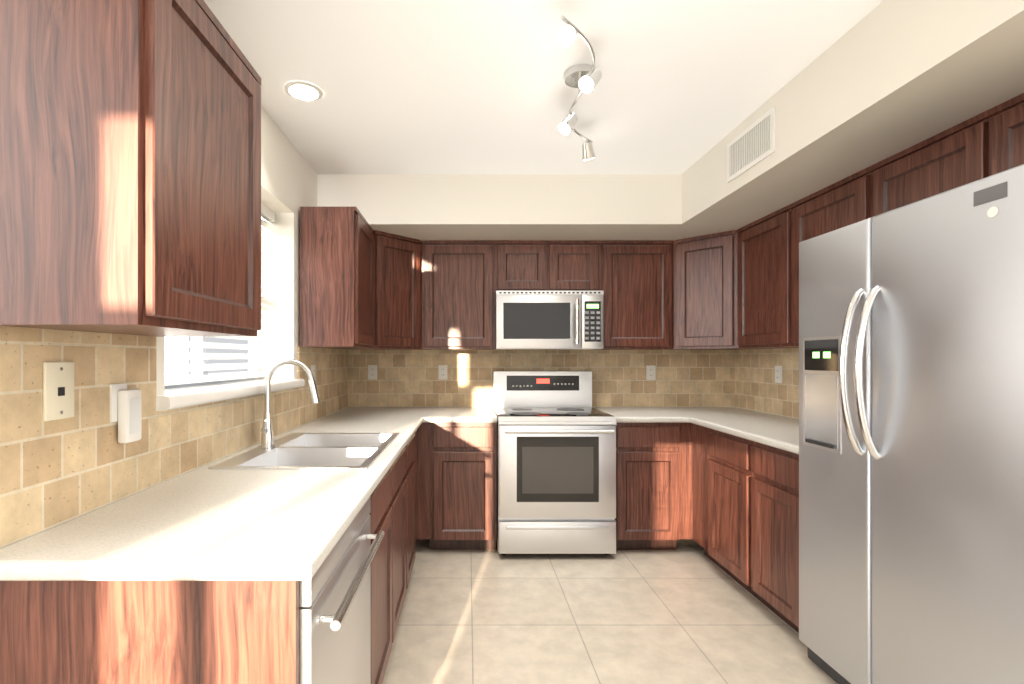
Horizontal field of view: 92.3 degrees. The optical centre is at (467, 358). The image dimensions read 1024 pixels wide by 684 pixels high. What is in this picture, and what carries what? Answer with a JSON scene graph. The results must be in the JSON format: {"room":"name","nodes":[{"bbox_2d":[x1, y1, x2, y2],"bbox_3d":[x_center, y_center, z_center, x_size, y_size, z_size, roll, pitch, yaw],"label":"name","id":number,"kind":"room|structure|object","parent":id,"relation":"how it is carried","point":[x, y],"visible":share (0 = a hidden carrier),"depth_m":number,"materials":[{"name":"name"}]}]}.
{"room":"kitchen","nodes":[
{"label":"kitchen","id":0,"kind":"room"},
{"bbox_2d":[0,106,347,548],"bbox_3d":[-1.073,0.065,2.236,0.252,2.470,3.572,0,0,0],"label":"wall","id":1,"kind":"structure","parent":0,"point":[82,461],"depth_m":1.41,"materials":[{"name":"tile"}]},
{"bbox_2d":[43,362,73,420],"bbox_3d":[-0.942,0.075,1.130,0.010,0.132,0.080,0,0,0],"label":"phone jack","id":2,"kind":"object","parent":1,"relation":"attached to","point":[58,390],"visible":1,"depth_m":1.12,"materials":[{"name":"beige plastic"}]},
{"bbox_2d":[110,383,140,443],"bbox_3d":[-0.929,0.150,1.335,0.036,0.160,0.080,0,0,0],"label":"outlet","id":3,"kind":"object","parent":1,"relation":"attached to","point":[125,407],"visible":1,"depth_m":1.31,"materials":[{"name":"white plastic"}]},
{"bbox_2d":[0,0,260,336],"bbox_3d":[-0.781,-0.458,1.220,0.323,0.785,0.541,0,0,0],"label":"upper cabinet","id":4,"kind":"object","parent":1,"relation":"attached to","point":[130,167],"visible":0.98,"depth_m":0.95,"materials":[{"name":"brown wood"}]},
{"bbox_2d":[165,332,260,388],"bbox_3d":[-1.164,-0.342,2.125,0.050,0.916,1.150,0,0,0],"label":"window","id":5,"kind":"structure","parent":1,"relation":"in","point":[201,350],"depth_m":2.13,"materials":[{"name":"grey"}]},
{"bbox_2d":[165,202,274,385],"bbox_3d":[-1.089,-0.350,2.125,0.060,0.896,1.134,0,0,0],"label":"window blind","id":6,"kind":"object","parent":1,"relation":"attached to","point":[267,214],"visible":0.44,"depth_m":2.17,"materials":[{"name":"white plastic"}]},
{"bbox_2d":[156,379,304,410],"bbox_3d":[-1.040,0.139,2.120,0.257,0.046,1.240,0,0,0],"label":"window sill","id":7,"kind":"structure","parent":1,"relation":"attached to","point":[177,398],"depth_m":1.86,"materials":[{"name":"white paint"}]},
{"bbox_2d":[311,365,315,382],"bbox_3d":[-0.942,0.100,2.990,0.008,0.115,0.072,0,0,0],"label":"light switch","id":8,"kind":"object","parent":1,"relation":"attached to","point":[313,369],"visible":0.75,"depth_m":3.00,"materials":[{"name":"white plastic"}]},
{"bbox_2d":[300,207,373,347],"bbox_3d":[-0.781,-0.458,2.998,0.323,0.785,0.497,0,0,0],"label":"upper cabinet","id":9,"kind":"object","parent":1,"relation":"attached to","point":[336,277],"visible":1,"depth_m":2.75,"materials":[{"name":"brown wood"}]},
{"bbox_2d":[204,0,883,173],"bbox_3d":[0.531,-1.210,0.911,3.461,0.080,6.222,0,0,0],"label":"ceiling","id":10,"kind":"structure","parent":0,"point":[450,86],"depth_m":2.02,"materials":[{"name":"white paint"}]},
{"bbox_2d":[284,81,322,100],"bbox_3d":[-0.720,-1.167,2.150,0.164,0.005,0.164,0,0,0],"label":"recessed light","id":11,"kind":"object","parent":10,"relation":"in","point":[302,91],"visible":1,"depth_m":2.14,"materials":[{"name":"white plastic"}]},
{"bbox_2d":[317,174,747,240],"bbox_3d":[0.577,-1.011,3.496,3.071,0.318,0.752,0,0,0],"label":"soffit beam","id":12,"kind":"structure","parent":10,"relation":"attached to","point":[421,207],"depth_m":3.12,"materials":[{"name":"white paint"}]},
{"bbox_2d":[556,15,601,159],"bbox_3d":[0.458,-1.077,2.006,0.357,0.185,0.956,0,0,0],"label":"track light","id":13,"kind":"object","parent":10,"relation":"attached to","point":[585,78],"visible":1,"depth_m":1.95,"materials":[{"name":"silver metal"}]},
{"bbox_2d":[682,0,1023,223],"bbox_3d":[1.736,-1.011,1.260,0.752,0.318,3.720,0,0,0],"label":"soffit beam","id":14,"kind":"structure","parent":10,"relation":"attached to","point":[883,80],"depth_m":1.74,"materials":[{"name":"white paint"}]},
{"bbox_2d":[727,106,774,182],"bbox_3d":[1.357,-1.015,2.365,0.006,0.200,0.390,0,0,0],"label":"air vent grille","id":15,"kind":"object","parent":14,"relation":"attached to","point":[752,145],"visible":1,"depth_m":2.34,"materials":[{"name":"white plastic"}]},
{"bbox_2d":[382,539,837,683],"bbox_3d":[0.250,1.330,0.100,8.500,0.060,8.200,0,0,0],"label":"floor","id":16,"kind":"structure","parent":0,"point":[687,611],"depth_m":2.39,"materials":[{"name":"tile"}]},
{"bbox_2d":[299,495,384,683],"bbox_3d":[-0.594,0.865,1.274,0.663,0.870,0.600,0,0,0],"label":"dishwasher","id":17,"kind":"object","parent":16,"relation":"on","point":[335,619],"visible":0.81,"depth_m":1.19,"materials":[{"name":"grey metal"}]},
{"bbox_2d":[280,431,416,618],"bbox_3d":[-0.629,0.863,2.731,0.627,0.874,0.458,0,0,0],"label":"base cabinet","id":18,"kind":"object","parent":16,"relation":"on","point":[394,500],"depth_m":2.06,"materials":[{"name":"brown wood"}]},
{"bbox_2d":[0,407,427,580],"bbox_3d":[-0.615,0.406,2.392,0.660,0.039,2.934,0,0,0],"label":"countertop","id":19,"kind":"structure","parent":18,"relation":"on","point":[203,523],"depth_m":1.13,"materials":[{"name":"white stone"}]},
{"bbox_2d":[260,359,319,447],"bbox_3d":[-0.761,0.192,2.063,0.256,0.377,0.134,0,0,0],"label":"faucet","id":20,"kind":"object","parent":19,"relation":"on","point":[267,438],"visible":1,"depth_m":2.09,"materials":[{"name":"silver metal"}]},
{"bbox_2d":[208,433,398,468],"bbox_3d":[-0.627,0.481,2.100,0.550,0.200,0.800,0,0,0],"label":"sink","id":21,"kind":"object","parent":19,"relation":"in","point":[327,451],"visible":0.29,"depth_m":2.08,"materials":[{"name":"silver metal"}]},
{"bbox_2d":[429,423,496,549],"bbox_3d":[-0.028,0.863,3.542,0.438,0.874,0.626,0,0,0],"label":"base cabinet","id":22,"kind":"object","parent":16,"relation":"on","point":[456,486],"depth_m":3.24,"materials":[{"name":"brown wood"}]},
{"bbox_2d":[420,407,496,422],"bbox_3d":[-0.047,0.406,3.533,0.478,0.039,0.651,0,0,0],"label":"countertop","id":23,"kind":"structure","parent":22,"relation":"on","point":[435,414],"depth_m":3.35,"materials":[{"name":"white stone"}]},
{"bbox_2d":[493,371,616,554],"bbox_3d":[0.577,0.700,3.468,0.762,1.200,0.760,0,0,0],"label":"range","id":24,"kind":"object","parent":16,"relation":"on","point":[556,462],"visible":1,"depth_m":3.15,"materials":[{"name":"silver metal"}]},
{"bbox_2d":[615,423,684,549],"bbox_3d":[1.187,0.863,3.542,0.446,0.874,0.626,0,0,0],"label":"base cabinet","id":25,"kind":"object","parent":16,"relation":"on","point":[650,457],"depth_m":3.24,"materials":[{"name":"brown wood"}]},
{"bbox_2d":[593,407,683,422],"bbox_3d":[1.192,0.406,3.533,0.462,0.039,0.651,0,0,0],"label":"countertop","id":26,"kind":"structure","parent":25,"relation":"on","point":[622,414],"depth_m":3.35,"materials":[{"name":"white stone"}]},
{"bbox_2d":[693,424,807,654],"bbox_3d":[1.782,0.863,2.686,0.627,0.874,1.117,0,0,0],"label":"base cabinet","id":27,"kind":"object","parent":16,"relation":"on","point":[746,514],"visible":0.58,"depth_m":2.58,"materials":[{"name":"brown wood"}]},
{"bbox_2d":[668,407,798,453],"bbox_3d":[1.762,0.406,2.993,0.675,0.039,1.732,0,0,0],"label":"countertop","id":28,"kind":"structure","parent":27,"relation":"on","point":[777,431],"depth_m":2.89,"materials":[{"name":"white stone"}]},
{"bbox_2d":[799,164,1023,683],"bbox_3d":[1.716,0.400,1.665,0.749,1.800,0.900,0,0,0],"label":"refrigerator","id":29,"kind":"object","parent":16,"relation":"on","point":[911,443],"visible":1,"depth_m":1.55,"materials":[{"name":"grey metal"}]},
{"bbox_3d":[0.651,0.065,3.947,3.221,2.470,0.150,0,0,0],"label":"wall","id":30,"kind":"structure","parent":0,"visible":0},
{"bbox_2d":[329,230,423,349],"bbox_3d":[-0.640,-0.458,3.553,0.610,0.785,0.610,0,0,0],"label":"upper cabinet","id":31,"kind":"object","parent":30,"relation":"attached to","point":[397,292],"visible":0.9,"depth_m":3.39,"materials":[{"name":"brown wood"}]},
{"bbox_2d":[498,240,549,290],"bbox_3d":[0.387,-0.665,3.695,0.381,0.372,0.323,0,0,0],"label":"upper cabinet","id":32,"kind":"object","parent":30,"relation":"attached to","point":[523,265],"depth_m":3.54,"materials":[{"name":"brown wood"}]},
{"bbox_2d":[494,291,603,349],"bbox_3d":[0.577,-0.270,3.625,0.756,0.410,0.462,0,0,0],"label":"microwave","id":33,"kind":"object","parent":32,"relation":"attached to","point":[548,320],"visible":1,"depth_m":3.45,"materials":[{"name":"silver metal"}]},
{"bbox_2d":[348,350,734,406],"bbox_3d":[0.577,0.160,3.866,3.047,0.450,0.012,0,0,0],"label":"backsplash","id":34,"kind":"structure","parent":30,"relation":"attached to","point":[684,378],"depth_m":3.86,"materials":[{"name":"tile"}]},
{"bbox_2d":[368,365,376,379],"bbox_3d":[-0.750,0.112,3.855,0.072,0.115,0.008,0,0,0],"label":"electrical outlet","id":35,"kind":"object","parent":34,"relation":"attached to","point":[372,372],"visible":1,"depth_m":3.85,"materials":[{"name":"white plastic"}]},
{"bbox_2d":[438,365,447,379],"bbox_3d":[-0.197,0.112,3.855,0.072,0.115,0.008,0,0,0],"label":"electrical outlet","id":36,"kind":"object","parent":34,"relation":"attached to","point":[442,372],"visible":1,"depth_m":3.85,"materials":[{"name":"white plastic"}]},
{"bbox_2d":[422,240,497,349],"bbox_3d":[-0.070,-0.458,3.695,0.528,0.785,0.323,0,0,0],"label":"upper cabinet","id":37,"kind":"object","parent":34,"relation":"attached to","point":[463,281],"depth_m":3.54,"materials":[{"name":"brown wood"}]},
{"bbox_2d":[594,240,673,349],"bbox_3d":[1.223,-0.458,3.695,0.528,0.785,0.323,0,0,0],"label":"upper cabinet","id":38,"kind":"object","parent":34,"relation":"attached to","point":[637,275],"depth_m":3.54,"materials":[{"name":"brown wood"}]},
{"bbox_2d":[646,365,655,379],"bbox_3d":[1.440,0.115,3.855,0.072,0.115,0.008,0,0,0],"label":"electrical outlet","id":39,"kind":"object","parent":34,"relation":"attached to","point":[650,372],"visible":1,"depth_m":3.85,"materials":[{"name":"white plastic"}]},
{"bbox_2d":[550,240,601,290],"bbox_3d":[0.767,-0.665,3.695,0.379,0.372,0.323,0,0,0],"label":"upper cabinet","id":40,"kind":"object","parent":30,"relation":"attached to","point":[575,265],"depth_m":3.54,"materials":[{"name":"brown wood"}]},
{"bbox_2d":[664,230,776,349],"bbox_3d":[1.793,-0.458,3.553,0.610,0.785,0.610,0,0,0],"label":"upper cabinet","id":41,"kind":"object","parent":30,"relation":"attached to","point":[704,292],"visible":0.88,"depth_m":3.38,"materials":[{"name":"brown wood"}]},
{"bbox_3d":[2.187,0.065,1.636,0.150,2.470,4.472,0,0,0],"label":"wall","id":42,"kind":"structure","parent":0,"visible":0},
{"bbox_2d":[735,348,798,418],"bbox_3d":[2.106,0.160,2.995,0.012,0.450,1.730,0,0,0],"label":"wall","id":43,"kind":"structure","parent":42,"relation":"attached to","point":[758,388],"depth_m":3.44,"materials":[{"name":"tile"}]},
{"bbox_2d":[737,207,784,347],"bbox_3d":[1.935,-0.458,2.973,0.323,0.785,0.547,0,0,0],"label":"upper cabinet","id":44,"kind":"object","parent":43,"relation":"attached to","point":[760,243],"depth_m":2.97,"materials":[{"name":"brown wood"}]},
{"bbox_2d":[775,366,781,382],"bbox_3d":[2.095,0.110,3.310,0.008,0.115,0.072,0,0,0],"label":"electrical outlet","id":45,"kind":"object","parent":43,"relation":"attached to","point":[778,374],"visible":1,"depth_m":3.31,"materials":[{"name":"white plastic"}]},
{"bbox_2d":[785,167,868,347],"bbox_3d":[1.935,-0.458,2.434,0.323,0.785,0.529,0,0,0],"label":"upper cabinet","id":46,"kind":"object","parent":43,"relation":"attached to","point":[845,202],"depth_m":2.52,"materials":[{"name":"brown wood"}]},
{"bbox_2d":[869,115,976,217],"bbox_3d":[1.935,-0.691,1.923,0.323,0.320,0.489,0,0,0],"label":"upper cabinet","id":47,"kind":"object","parent":42,"relation":"attached to","point":[946,160],"depth_m":1.90,"materials":[{"name":"brown wood"}]},
{"bbox_2d":[977,93,1023,179],"bbox_3d":[1.935,-0.691,1.434,0.323,0.320,0.489,0,0,0],"label":"upper cabinet","id":48,"kind":"object","parent":42,"relation":"attached to","point":[989,142],"depth_m":1.63,"materials":[{"name":"brown wood"}]},
{"label":"outside","id":49,"kind":"structure","parent":0,"visible":0},
{"bbox_2d":[165,337,187,375],"bbox_3d":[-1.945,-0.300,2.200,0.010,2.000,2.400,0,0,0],"label":"window blind","id":50,"kind":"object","parent":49,"point":[176,350],"depth_m":3.26,"materials":[{"name":"white plastic"}]}
]}

